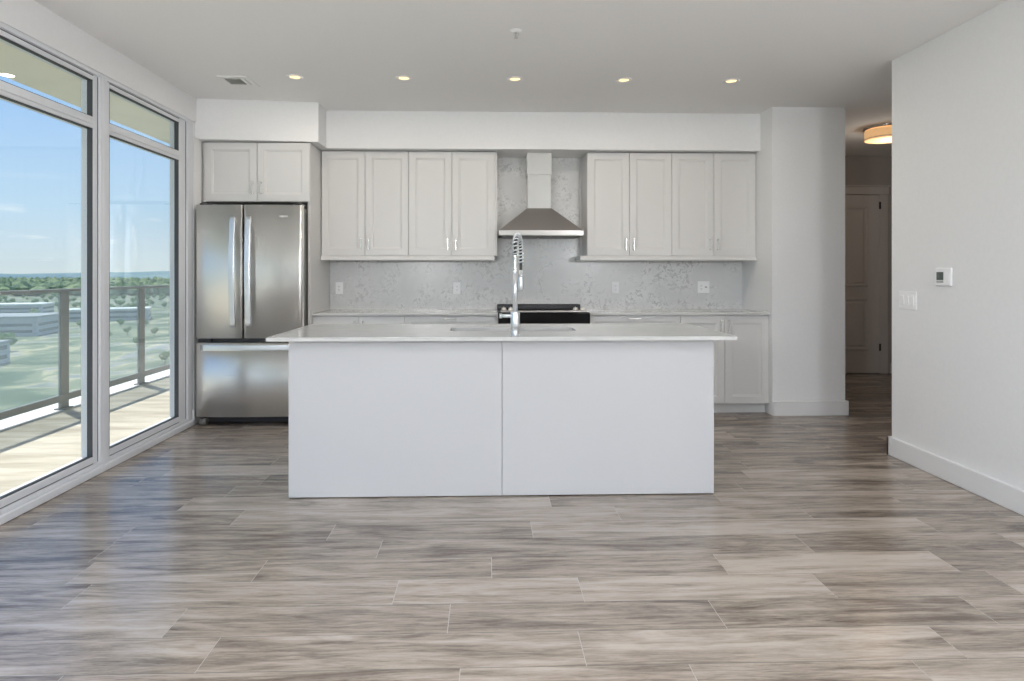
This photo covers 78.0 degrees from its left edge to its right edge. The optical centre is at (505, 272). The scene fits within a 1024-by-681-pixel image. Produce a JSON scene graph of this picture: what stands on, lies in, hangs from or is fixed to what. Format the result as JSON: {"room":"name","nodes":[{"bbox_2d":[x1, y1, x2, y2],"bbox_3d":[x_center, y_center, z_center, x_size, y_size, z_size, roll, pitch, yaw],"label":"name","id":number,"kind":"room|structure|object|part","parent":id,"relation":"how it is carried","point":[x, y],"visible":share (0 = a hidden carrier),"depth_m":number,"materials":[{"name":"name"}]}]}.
{"room":"kitchen","nodes":[
{"label":"kitchen","id":0,"kind":"room"},
{"bbox_2d":[0,0,216,423],"bbox_3d":[-2.596,-0.105,1.643,0.188,2.750,9.040,0,0,-2],"label":"wall","id":1,"kind":"structure","parent":0,"point":[29,17],"depth_m":4.09,"materials":[{"name":"paint"}]},
{"bbox_2d":[0,21,105,524],"bbox_3d":[-2.584,-0.003,2.994,0.105,2.541,2.113,0,0,-2],"label":"window","id":2,"kind":"structure","parent":1,"relation":"in","point":[14,502],"depth_m":3.96,"materials":[{"name":"white paint"}]},
{"bbox_2d":[103,75,194,469],"bbox_3d":[-2.634,-0.003,4.666,0.105,2.541,1.234,0,0,-2],"label":"window","id":3,"kind":"structure","parent":1,"relation":"in","point":[179,153],"depth_m":5.07,"materials":[{"name":"white paint"}]},
{"bbox_2d":[192,409,194,424],"bbox_3d":[-2.614,1.205,5.276,0.028,0.130,0.016,0,0,-2],"label":"baseboard","id":4,"kind":"structure","parent":1,"relation":"attached to","point":[193,410],"depth_m":5.27,"materials":[{"name":"white paint"}]},
{"bbox_2d":[195,98,759,157],"bbox_3d":[-0.143,-1.309,5.833,5.015,0.342,0.810,0,0,-2],"label":"wall","id":5,"kind":"structure","parent":0,"point":[508,134],"depth_m":5.80,"materials":[{"name":"paint"}]},
{"bbox_2d":[202,142,309,209],"bbox_3d":[-2.182,-0.874,5.807,0.935,0.512,0.739,0,0,-2],"label":"upper cabinet","id":6,"kind":"object","parent":5,"relation":"attached to","point":[234,173],"depth_m":5.47,"materials":[{"name":"white paint"}]},
{"bbox_3d":[-2.625,-0.874,5.506,0.032,0.512,0.035,0,0,-2],"label":"filler strip","id":7,"kind":"part","parent":6,"relation":"part of","materials":[{"name":"white wood"}]},
{"bbox_3d":[-2.380,-0.874,5.471,0.448,0.508,0.019,0,0,-2],"label":"door","id":8,"kind":"part","parent":6,"relation":"part of","materials":[{"name":"white paint"}]},
{"bbox_3d":[-1.928,-0.874,5.484,0.447,0.508,0.019,0,0,-2],"label":"door","id":9,"kind":"part","parent":6,"relation":"part of","materials":[{"name":"white paint"}]},
{"bbox_2d":[0,373,1023,680],"bbox_3d":[1.364,1.395,2.574,8.121,0.250,10.919,0,0,-2],"label":"floor","id":10,"kind":"structure","parent":0,"point":[816,552],"depth_m":2.67,"materials":[{"name":"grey wood"}]},
{"bbox_2d":[196,203,307,424],"bbox_3d":[-2.147,0.344,5.624,0.873,1.852,0.928,0,0,-2],"label":"refrigerator","id":11,"kind":"object","parent":10,"relation":"on","point":[252,260],"visible":0.96,"depth_m":5.24,"materials":[{"name":"grey metal"}]},
{"bbox_3d":[-2.380,-0.012,5.270,0.388,1.108,0.078,0,0,-2],"label":"door","id":12,"kind":"part","parent":11,"relation":"part of","materials":[{"name":"silver metal"}]},
{"bbox_3d":[-2.247,-0.013,5.201,0.046,0.921,0.088,0,0,-2],"label":"handle","id":13,"kind":"part","parent":11,"relation":"part of","materials":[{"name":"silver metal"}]},
{"bbox_3d":[-2.137,0.887,5.277,0.873,0.614,0.078,0,0,-2],"label":"freezer drawer","id":14,"kind":"part","parent":11,"relation":"part of","materials":[{"name":"silver metal"}]},
{"bbox_3d":[-2.135,0.615,5.211,0.746,0.048,0.078,0,0,-2],"label":"handle","id":15,"kind":"part","parent":11,"relation":"part of","materials":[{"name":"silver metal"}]},
{"bbox_3d":[-2.119,-0.013,5.205,0.046,0.921,0.088,0,0,-2],"label":"handle","id":16,"kind":"part","parent":11,"relation":"part of","materials":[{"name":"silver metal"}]},
{"bbox_3d":[-1.938,-0.012,5.283,0.476,1.108,0.078,0,0,-2],"label":"door","id":17,"kind":"part","parent":11,"relation":"part of","materials":[{"name":"silver metal"}]},
{"bbox_2d":[308,143,329,324],"bbox_3d":[-1.725,0.070,5.846,0.024,2.400,0.687,0,0,-2],"label":"panel","id":18,"kind":"object","parent":10,"relation":"on","point":[318,269],"visible":0.4,"depth_m":5.70,"materials":[{"name":"white paint"}]},
{"bbox_2d":[313,316,404,323],"bbox_3d":[-1.309,0.824,5.878,0.803,0.892,0.649,0,0,-2],"label":"base cabinet","id":19,"kind":"object","parent":10,"relation":"on","point":[316,319],"visible":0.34,"depth_m":5.59,"materials":[{"name":"white paint"}]},
{"bbox_3d":[-1.502,0.780,5.587,0.398,0.787,0.019,0,0,-2],"label":"door","id":20,"kind":"part","parent":19,"relation":"part of","materials":[{"name":"white paint"}]},
{"bbox_3d":[-1.100,0.780,5.599,0.398,0.787,0.019,0,0,-2],"label":"door","id":21,"kind":"part","parent":19,"relation":"part of","materials":[{"name":"white paint"}]},
{"bbox_2d":[312,309,496,315],"bbox_3d":[-0.898,0.366,5.884,1.629,0.022,0.621,0,0,-2],"label":"countertop","id":22,"kind":"structure","parent":19,"relation":"on","point":[331,312],"depth_m":5.68,"materials":[{"name":"stone"}]},
{"bbox_2d":[405,315,496,323],"bbox_3d":[-0.497,0.824,5.902,0.821,0.892,0.649,0,0,-2],"label":"base cabinet","id":23,"kind":"object","parent":10,"relation":"on","point":[492,319],"visible":0.2,"depth_m":5.61,"materials":[{"name":"white paint"}]},
{"bbox_2d":[289,330,713,497],"bbox_3d":[-0.026,0.824,3.961,2.418,0.893,0.740,0,0,-2],"label":"kitchen island","id":24,"kind":"object","parent":10,"relation":"on","point":[367,418],"visible":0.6,"depth_m":3.59,"materials":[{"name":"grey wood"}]},
{"bbox_3d":[-0.624,0.821,3.583,1.200,0.887,0.020,0,0,-2],"label":"panel","id":25,"kind":"part","parent":24,"relation":"part of","materials":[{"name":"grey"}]},
{"bbox_2d":[266,323,736,341],"bbox_3d":[-0.024,0.366,3.960,2.616,0.022,0.913,0,0,-2],"label":"island countertop","id":26,"kind":"structure","parent":24,"relation":"on","point":[630,331],"depth_m":3.71,"materials":[{"name":"stone"}]},
{"bbox_2d":[499,232,523,335],"bbox_3d":[0.069,0.058,3.736,0.115,0.594,0.377,0,0,19],"label":"faucet","id":27,"kind":"object","parent":26,"relation":"on","point":[518,279],"visible":1,"depth_m":3.58,"materials":[{"name":"silver metal"}]},
{"bbox_3d":[-0.003,0.243,3.587,0.070,0.027,0.027,0,0,-2],"label":"lever","id":28,"kind":"part","parent":27,"relation":"part of","materials":[{"name":"silver metal"}]},
{"bbox_3d":[0.586,0.821,3.619,1.216,0.887,0.020,0,0,-2],"label":"panel","id":29,"kind":"part","parent":24,"relation":"part of","materials":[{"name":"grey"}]},
{"bbox_2d":[497,304,589,323],"bbox_3d":[0.325,0.785,5.866,0.819,0.969,0.719,0,0,-2],"label":"range","id":30,"kind":"object","parent":10,"relation":"on","point":[529,313],"visible":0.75,"depth_m":5.57,"materials":[{"name":"black metal"}]},
{"bbox_2d":[497,309,588,312],"bbox_3d":[0.325,0.356,5.905,0.811,0.015,0.635,0,0,-2],"label":"cooktop","id":31,"kind":"object","parent":30,"relation":"in","point":[498,310],"depth_m":5.61,"materials":[{"name":"silver glass"}]},
{"bbox_3d":[0.333,0.341,5.635,0.765,0.014,0.075,0,0,-2],"label":"trim","id":32,"kind":"part","parent":30,"relation":"part of","materials":[{"name":"silver metal"}]},
{"bbox_3d":[0.335,0.416,5.586,0.811,0.128,0.054,0,0,-2],"label":"control panel","id":33,"kind":"part","parent":30,"relation":"part of","materials":[{"name":"black glass"}]},
{"bbox_2d":[590,315,679,323],"bbox_3d":[1.145,0.824,5.952,0.822,0.892,0.649,0,0,-2],"label":"base cabinet","id":34,"kind":"object","parent":10,"relation":"on","point":[594,319],"visible":0.22,"depth_m":5.66,"materials":[{"name":"white paint"}]},
{"bbox_2d":[586,309,769,314],"bbox_3d":[1.547,0.366,5.958,1.628,0.022,0.621,0,0,-2],"label":"countertop","id":35,"kind":"structure","parent":34,"relation":"on","point":[592,311],"depth_m":5.68,"materials":[{"name":"stone"}]},
{"bbox_2d":[680,315,768,411],"bbox_3d":[1.958,0.824,5.976,0.803,0.892,0.649,0,0,-2],"label":"base cabinet","id":36,"kind":"object","parent":10,"relation":"on","point":[741,365],"visible":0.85,"depth_m":5.69,"materials":[{"name":"white paint"}]},
{"bbox_3d":[1.766,0.780,5.685,0.398,0.787,0.019,0,0,-2],"label":"door","id":37,"kind":"part","parent":36,"relation":"part of","materials":[{"name":"white paint"}]},
{"bbox_3d":[2.168,0.780,5.697,0.398,0.787,0.019,0,0,-2],"label":"door","id":38,"kind":"part","parent":36,"relation":"part of","materials":[{"name":"white paint"}]},
{"bbox_2d":[742,107,844,415],"bbox_3d":[2.667,-0.105,6.786,0.660,2.750,2.295,0,0,-2],"label":"wall pier","id":39,"kind":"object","parent":10,"relation":"on","point":[797,276],"visible":0.43,"depth_m":5.64,"materials":[{"name":"paint"}]},
{"bbox_2d":[773,400,848,415],"bbox_3d":[2.679,1.205,6.775,0.681,0.130,2.317,0,0,-2],"label":"baseboard","id":40,"kind":"object","parent":39,"relation":"attached to","point":[780,408],"visible":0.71,"depth_m":5.62,"materials":[{"name":"white paint"}]},
{"bbox_2d":[34,0,1006,155],"bbox_3d":[1.363,-1.580,2.567,8.120,0.200,10.850,0,0,-2],"label":"ceiling","id":41,"kind":"structure","parent":0,"point":[458,55],"depth_m":4.20,"materials":[{"name":"paint"}]},
{"bbox_2d":[217,76,259,86],"bbox_3d":[-2.060,-1.476,4.875,0.225,0.006,0.270,0,0,-2],"label":"ceiling vent","id":42,"kind":"object","parent":41,"relation":"in","point":[233,81],"visible":1,"depth_m":4.87,"materials":[{"name":"metal"}]},
{"bbox_2d":[286,74,303,79],"bbox_3d":[-1.591,-1.477,4.764,0.124,0.006,0.124,0,0,-2],"label":"recessed light","id":43,"kind":"object","parent":41,"relation":"in","point":[290,76],"visible":1,"depth_m":4.75,"materials":[{"name":"white plastic"}]},
{"bbox_2d":[396,75,411,80],"bbox_3d":[-0.774,-1.477,4.789,0.124,0.006,0.124,0,0,-2],"label":"recessed light","id":44,"kind":"object","parent":41,"relation":"in","point":[400,77],"visible":1,"depth_m":4.77,"materials":[{"name":"white plastic"}]},
{"bbox_2d":[507,76,522,81],"bbox_3d":[0.069,-1.477,4.814,0.124,0.006,0.124,0,0,-2],"label":"recessed light","id":45,"kind":"object","parent":41,"relation":"in","point":[513,78],"visible":1,"depth_m":4.80,"materials":[{"name":"white plastic"}]},
{"bbox_2d":[511,28,521,38],"bbox_3d":[0.061,-1.456,3.854,0.068,0.048,0.068,0,0,-2],"label":"sprinkler","id":46,"kind":"object","parent":41,"relation":"attached to","point":[514,30],"visible":1,"depth_m":3.84,"materials":[{"name":"white plastic"}]},
{"bbox_2d":[616,77,631,82],"bbox_3d":[0.903,-1.477,4.839,0.124,0.006,0.124,0,0,-2],"label":"recessed light","id":47,"kind":"object","parent":41,"relation":"in","point":[623,79],"visible":1,"depth_m":4.83,"materials":[{"name":"white plastic"}]},
{"bbox_2d":[723,78,739,83],"bbox_3d":[1.735,-1.477,4.864,0.124,0.006,0.124,0,0,-2],"label":"recessed light","id":48,"kind":"object","parent":41,"relation":"in","point":[732,80],"visible":1,"depth_m":4.86,"materials":[{"name":"white plastic"}]},
{"bbox_2d":[863,123,891,143],"bbox_3d":[3.869,-1.407,6.419,0.430,0.146,0.430,0,0,-2],"label":"lamp","id":49,"kind":"object","parent":41,"relation":"attached to","point":[879,133],"visible":0.63,"depth_m":6.33,"materials":[{"name":"beige fabric"}]},
{"bbox_2d":[865,136,891,143],"bbox_3d":[3.869,-1.348,6.419,0.391,0.028,0.391,0,0,-2],"label":"diffuser","id":50,"kind":"object","parent":49,"relation":"attached to","point":[868,139],"depth_m":6.39,"materials":[{"name":"white glass"}]},
{"bbox_2d":[330,158,714,260],"bbox_3d":[-0.229,-0.105,6.296,5.160,2.750,0.120,0,0,-2],"label":"wall","id":51,"kind":"structure","parent":0,"point":[495,258],"depth_m":6.26,"materials":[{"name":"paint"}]},
{"bbox_2d":[322,151,408,255],"bbox_3d":[-1.311,-0.646,6.014,0.802,0.968,0.377,0,0,-2],"label":"upper cabinet","id":52,"kind":"object","parent":51,"relation":"attached to","point":[365,194],"visible":0.96,"depth_m":5.86,"materials":[{"name":"white paint"}]},
{"bbox_3d":[-1.507,-0.646,5.859,0.398,0.964,0.019,0,0,-2],"label":"door","id":53,"kind":"part","parent":52,"relation":"part of","materials":[{"name":"white paint"}]},
{"bbox_3d":[-1.106,-0.646,5.871,0.398,0.964,0.019,0,0,-2],"label":"door","id":54,"kind":"part","parent":52,"relation":"part of","materials":[{"name":"white paint"}]},
{"bbox_2d":[409,152,496,256],"bbox_3d":[-0.499,-0.646,6.038,0.820,0.968,0.377,0,0,-2],"label":"upper cabinet","id":55,"kind":"object","parent":51,"relation":"attached to","point":[452,194],"depth_m":5.89,"materials":[{"name":"white paint"}]},
{"bbox_2d":[321,256,493,260],"bbox_3d":[-0.913,-0.139,6.019,1.599,0.042,0.348,0,0,-2],"label":"rail","id":56,"kind":"object","parent":55,"relation":"attached to","point":[322,257],"visible":1,"depth_m":5.85,"materials":[{"name":"white paint"}]},
{"bbox_3d":[-0.704,-0.646,5.883,0.398,0.964,0.019,0,0,-2],"label":"door","id":57,"kind":"part","parent":55,"relation":"part of","materials":[{"name":"white paint"}]},
{"bbox_3d":[-0.303,-0.646,5.895,0.398,0.964,0.019,0,0,-2],"label":"door","id":58,"kind":"part","parent":55,"relation":"part of","materials":[{"name":"white paint"}]},
{"bbox_3d":[-0.098,-0.646,6.066,0.017,0.968,0.344,0,0,-2],"label":"end panel","id":59,"kind":"part","parent":55,"relation":"part of","materials":[{"name":"white wood"}]},
{"bbox_2d":[330,157,741,308],"bbox_3d":[0.315,-0.392,6.242,4.074,1.492,0.019,0,0,-2],"label":"backsplash","id":60,"kind":"structure","parent":51,"relation":"attached to","point":[552,274],"depth_m":6.23,"materials":[{"name":"grey stone"}]},
{"bbox_2d":[336,282,342,293],"bbox_3d":[-1.628,0.148,6.170,0.071,0.116,0.008,0,0,-2],"label":"wall outlet","id":61,"kind":"object","parent":60,"relation":"attached to","point":[339,285],"visible":1,"depth_m":6.17,"materials":[{"name":"white plastic"}]},
{"bbox_2d":[453,282,459,293],"bbox_3d":[-0.483,0.148,6.204,0.071,0.116,0.008,0,0,-2],"label":"wall outlet","id":62,"kind":"object","parent":60,"relation":"attached to","point":[456,285],"visible":1,"depth_m":6.20,"materials":[{"name":"white plastic"}]},
{"bbox_2d":[612,282,618,292],"bbox_3d":[1.083,0.144,6.251,0.071,0.116,0.008,0,0,-2],"label":"wall outlet","id":63,"kind":"object","parent":60,"relation":"attached to","point":[615,285],"visible":1,"depth_m":6.25,"materials":[{"name":"white plastic"}]},
{"bbox_2d":[698,281,708,292],"bbox_3d":[1.962,0.140,6.277,0.117,0.116,0.009,0,0,-2],"label":"wall outlet","id":64,"kind":"object","parent":60,"relation":"attached to","point":[703,286],"visible":1,"depth_m":6.28,"materials":[{"name":"white plastic"}]},
{"bbox_2d":[498,153,583,238],"bbox_3d":[0.315,-0.737,5.994,0.778,0.802,0.474,0,0,-2],"label":"range hood","id":65,"kind":"object","parent":51,"relation":"attached to","point":[539,220],"visible":0.98,"depth_m":5.95,"materials":[{"name":"silver metal"}]},
{"bbox_2d":[582,153,671,255],"bbox_3d":[1.155,-0.646,6.088,0.799,0.968,0.377,0,0,-2],"label":"upper cabinet","id":66,"kind":"object","parent":51,"relation":"attached to","point":[627,197],"visible":0.99,"depth_m":5.94,"materials":[{"name":"white paint"}]},
{"bbox_3d":[0.959,-0.646,5.933,0.396,0.964,0.019,0,0,-2],"label":"door","id":67,"kind":"part","parent":66,"relation":"part of","materials":[{"name":"white paint"}]},
{"bbox_3d":[1.359,-0.646,5.945,0.396,0.964,0.019,0,0,-2],"label":"door","id":68,"kind":"part","parent":66,"relation":"part of","materials":[{"name":"white paint"}]},
{"bbox_2d":[672,153,755,255],"bbox_3d":[1.954,-0.646,6.112,0.799,0.968,0.377,0,0,-2],"label":"upper cabinet","id":69,"kind":"object","parent":51,"relation":"attached to","point":[714,194],"visible":0.94,"depth_m":5.96,"materials":[{"name":"white paint"}]},
{"bbox_2d":[575,256,756,260],"bbox_3d":[1.522,-0.139,6.093,1.665,0.042,0.348,0,0,-2],"label":"rail","id":70,"kind":"object","parent":69,"relation":"attached to","point":[578,258],"visible":1,"depth_m":5.92,"materials":[{"name":"white paint"}]},
{"bbox_3d":[1.759,-0.646,5.957,0.396,0.964,0.019,0,0,-2],"label":"door","id":71,"kind":"part","parent":69,"relation":"part of","materials":[{"name":"white paint"}]},
{"bbox_3d":[2.159,-0.646,5.969,0.396,0.964,0.019,0,0,-2],"label":"door","id":72,"kind":"part","parent":69,"relation":"part of","materials":[{"name":"white paint"}]},
{"bbox_2d":[845,156,891,373],"bbox_3d":[4.061,-0.105,8.026,2.200,2.750,0.100,0,0,-2],"label":"wall","id":73,"kind":"structure","parent":0,"point":[859,170],"depth_m":8.00,"materials":[{"name":"grey paint"}]},
{"bbox_2d":[845,195,880,372],"bbox_3d":[4.308,0.139,7.936,0.819,2.238,0.091,0,0,-2],"label":"door","id":74,"kind":"structure","parent":73,"relation":"in","point":[862,212],"depth_m":7.95,"materials":[{"name":"grey paint"}]},
{"bbox_3d":[4.306,-0.333,7.941,0.495,1.005,0.013,0,0,-2],"label":"panel","id":75,"kind":"part","parent":74,"relation":"part of","materials":[{"name":"grey paint"}]},
{"bbox_3d":[4.306,0.642,7.941,0.495,0.655,0.013,0,0,-2],"label":"panel","id":76,"kind":"part","parent":74,"relation":"part of","materials":[{"name":"grey paint"}]},
{"bbox_2d":[845,185,890,373],"bbox_3d":[4.303,0.081,7.964,1.090,2.378,0.038,0,0,-2],"label":"trim","id":77,"kind":"structure","parent":73,"relation":"attached to","point":[882,190],"depth_m":7.97,"materials":[{"name":"grey paint"}]},
{"bbox_2d":[892,0,1023,489],"bbox_3d":[2.868,-0.105,0.849,0.140,2.750,7.125,0,0,-2],"label":"wall","id":78,"kind":"structure","parent":0,"point":[958,95],"depth_m":3.77,"materials":[{"name":"paint"}]},
{"bbox_2d":[899,291,916,309],"bbox_3d":[2.690,0.184,4.238,0.012,0.122,0.176,0,0,-2],"label":"light switch","id":79,"kind":"object","parent":78,"relation":"attached to","point":[907,299],"visible":1,"depth_m":4.22,"materials":[{"name":"white plastic"}]},
{"bbox_2d":[936,268,951,285],"bbox_3d":[2.698,0.024,3.897,0.016,0.112,0.132,0,0,-2],"label":"thermostat","id":80,"kind":"object","parent":78,"relation":"attached to","point":[943,275],"visible":1,"depth_m":3.89,"materials":[{"name":"white plastic"}]},
{"bbox_2d":[887,436,1023,515],"bbox_3d":[2.857,1.205,0.860,0.162,0.130,7.147,0,0,-2],"label":"baseboard","id":81,"kind":"structure","parent":78,"relation":"attached to","point":[1006,495],"depth_m":3.74,"materials":[{"name":"white paint"}]},
{"label":"outside","id":82,"kind":"structure","parent":0,"visible":0},
{"bbox_2d":[0,294,169,419],"bbox_3d":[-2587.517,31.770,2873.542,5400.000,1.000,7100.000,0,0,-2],"label":"fields","id":83,"kind":"structure","parent":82,"point":[30,375],"depth_m":236.69,"materials":[{"name":"green plant"}]},
{"bbox_2d":[0,340,11,363],"bbox_3d":[-184.830,27.370,209.540,27.000,7.800,21.000,0,0,-13],"label":"building","id":84,"kind":"structure","parent":83,"relation":"on","point":[4,344],"depth_m":219.20,"materials":[{"name":"grey"}]},
{"bbox_2d":[0,332,17,344],"bbox_3d":[-199.142,27.409,252.442,6.162,7.721,6.324,0,0,-5],"label":"tree","id":85,"kind":"object","parent":83,"relation":"on","point":[6,336],"visible":0.7,"depth_m":251.03,"materials":[{"name":"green plant"}]},
{"bbox_2d":[0,302,54,312],"bbox_3d":[-385.256,26.870,458.630,91.000,8.800,27.000,0,0,-19],"label":"building","id":86,"kind":"structure","parent":83,"relation":"on","point":[43,307],"depth_m":458.24,"materials":[{"name":"grey concrete"}]},
{"bbox_2d":[0,313,57,335],"bbox_3d":[-267.200,26.370,322.116,63.000,9.800,31.000,0,0,-13],"label":"building","id":87,"kind":"structure","parent":83,"relation":"on","point":[21,324],"depth_m":314.18,"materials":[{"name":"grey"}]},
{"bbox_2d":[30,308,39,312],"bbox_3d":[-320.319,27.640,429.790,5.794,7.260,5.947,0,0,-11],"label":"tree","id":88,"kind":"object","parent":83,"relation":"on","point":[35,310],"visible":0.58,"depth_m":428.80,"materials":[{"name":"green plant"}]},
{"bbox_2d":[0,276,169,296],"bbox_3d":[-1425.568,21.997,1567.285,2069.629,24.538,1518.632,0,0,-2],"label":"woodland","id":89,"kind":"object","parent":83,"relation":"on","point":[23,283],"visible":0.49,"depth_m":907.11,"materials":[{"name":"green plant"}]},
{"bbox_2d":[0,273,169,279],"bbox_3d":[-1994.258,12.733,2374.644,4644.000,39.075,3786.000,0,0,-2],"label":"hills","id":90,"kind":"structure","parent":83,"relation":"on","point":[73,275],"depth_m":2492.41,"materials":[{"name":"plant"}]},
{"bbox_2d":[36,271,169,273],"bbox_3d":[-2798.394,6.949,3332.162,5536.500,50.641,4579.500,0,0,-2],"label":"hills","id":91,"kind":"structure","parent":83,"relation":"on","point":[149,272],"depth_m":3702.93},
{"bbox_2d":[69,307,151,321],"bbox_3d":[-264.358,27.370,422.247,47.000,7.800,21.000,0,0,-25],"label":"building","id":92,"kind":"structure","parent":83,"relation":"on","point":[124,313],"depth_m":416.52,"materials":[{"name":"grey"}]},
{"bbox_2d":[117,318,123,326],"bbox_3d":[-223.897,28.824,367.215,4.007,4.892,3.904,0,0,36],"label":"tree","id":93,"kind":"object","parent":83,"relation":"on","point":[120,321],"visible":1,"depth_m":366.15,"materials":[{"name":"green plant"}]},
{"bbox_3d":[-223.897,28.117,367.215,4.006,3.476,3.904,0,0,36],"label":"crown","id":94,"kind":"part","parent":93,"relation":"part of","materials":[{"name":"green plant"}]},
{"bbox_2d":[123,326,131,334],"bbox_3d":[-190.732,29.024,318.472,3.679,4.492,3.584,0,0,6],"label":"tree","id":95,"kind":"object","parent":83,"relation":"on","point":[126,329],"visible":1,"depth_m":317.80,"materials":[{"name":"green plant"}]},
{"bbox_3d":[-190.732,28.375,318.472,3.679,3.192,3.584,0,0,6],"label":"crown","id":96,"kind":"part","parent":95,"relation":"part of","materials":[{"name":"green plant"}]},
{"bbox_2d":[150,327,158,335],"bbox_3d":[-173.576,29.025,312.084,3.677,4.489,3.583,0,0,28],"label":"tree","id":97,"kind":"object","parent":83,"relation":"on","point":[153,330],"visible":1,"depth_m":311.28,"materials":[{"name":"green plant"}]},
{"bbox_3d":[-173.576,28.376,312.084,3.677,3.190,3.582,0,0,28],"label":"crown","id":98,"kind":"part","parent":97,"relation":"part of","materials":[{"name":"green plant"}]},
{"bbox_2d":[159,351,169,363],"bbox_3d":[-117.099,28.961,216.696,3.783,4.618,3.686,0,0,44],"label":"tree","id":99,"kind":"object","parent":83,"relation":"on","point":[164,355],"visible":0.97,"depth_m":215.77,"materials":[{"name":"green plant"}]},
{"bbox_3d":[-117.099,28.293,216.696,3.783,3.282,3.686,0,0,44],"label":"crown","id":100,"kind":"part","parent":99,"relation":"part of","materials":[{"name":"green plant"}]},
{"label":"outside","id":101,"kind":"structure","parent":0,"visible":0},
{"bbox_2d":[0,376,169,493],"bbox_3d":[-3.399,1.420,3.399,1.530,0.200,19.000,0,0,-2],"label":"deck","id":102,"kind":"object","parent":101,"point":[30,450],"depth_m":5.23,"materials":[{"name":"wood decking"}]},
{"bbox_2d":[0,369,169,430],"bbox_3d":[-4.303,1.417,3.372,0.280,0.205,19.000,0,0,-2],"label":"balcony slab edge","id":103,"kind":"structure","parent":102,"relation":"attached to","point":[26,417],"depth_m":6.13,"materials":[{"name":"white concrete"}]},
{"bbox_2d":[0,285,169,419],"bbox_3d":[-4.211,0.734,3.645,0.100,1.163,18.540,0,0,-2],"label":"balcony railing","id":104,"kind":"object","parent":103,"relation":"on","point":[63,396],"visible":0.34,"depth_m":6.14,"materials":[{"name":"grey metal"}]},
{"bbox_3d":[-4.286,0.750,6.124,0.100,1.130,0.140,0,0,-2],"label":"post","id":105,"kind":"part","parent":104,"relation":"part of","materials":[{"name":"grey metal"}]},
{"bbox_3d":[-4.208,0.168,3.525,0.060,0.031,18.300,0,0,-2],"label":"rail","id":106,"kind":"part","parent":104,"relation":"part of","materials":[{"name":"grey metal"}]},
{"bbox_3d":[-4.208,1.204,3.525,0.040,0.063,18.300,0,0,-2],"label":"rail","id":107,"kind":"part","parent":104,"relation":"part of","materials":[{"name":"grey metal"}]},
{"bbox_3d":[-4.327,0.750,7.493,0.100,1.130,0.140,0,0,-2],"label":"post","id":108,"kind":"part","parent":104,"relation":"part of","materials":[{"name":"grey metal"}]},
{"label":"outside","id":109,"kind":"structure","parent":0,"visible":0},
{"bbox_2d":[0,41,169,143],"bbox_3d":[-3.254,-1.580,3.404,0.980,0.200,19.000,0,0,-2],"label":"soffit","id":110,"kind":"structure","parent":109,"point":[16,65],"depth_m":5.04,"materials":[{"name":"beige paint"}]}
]}

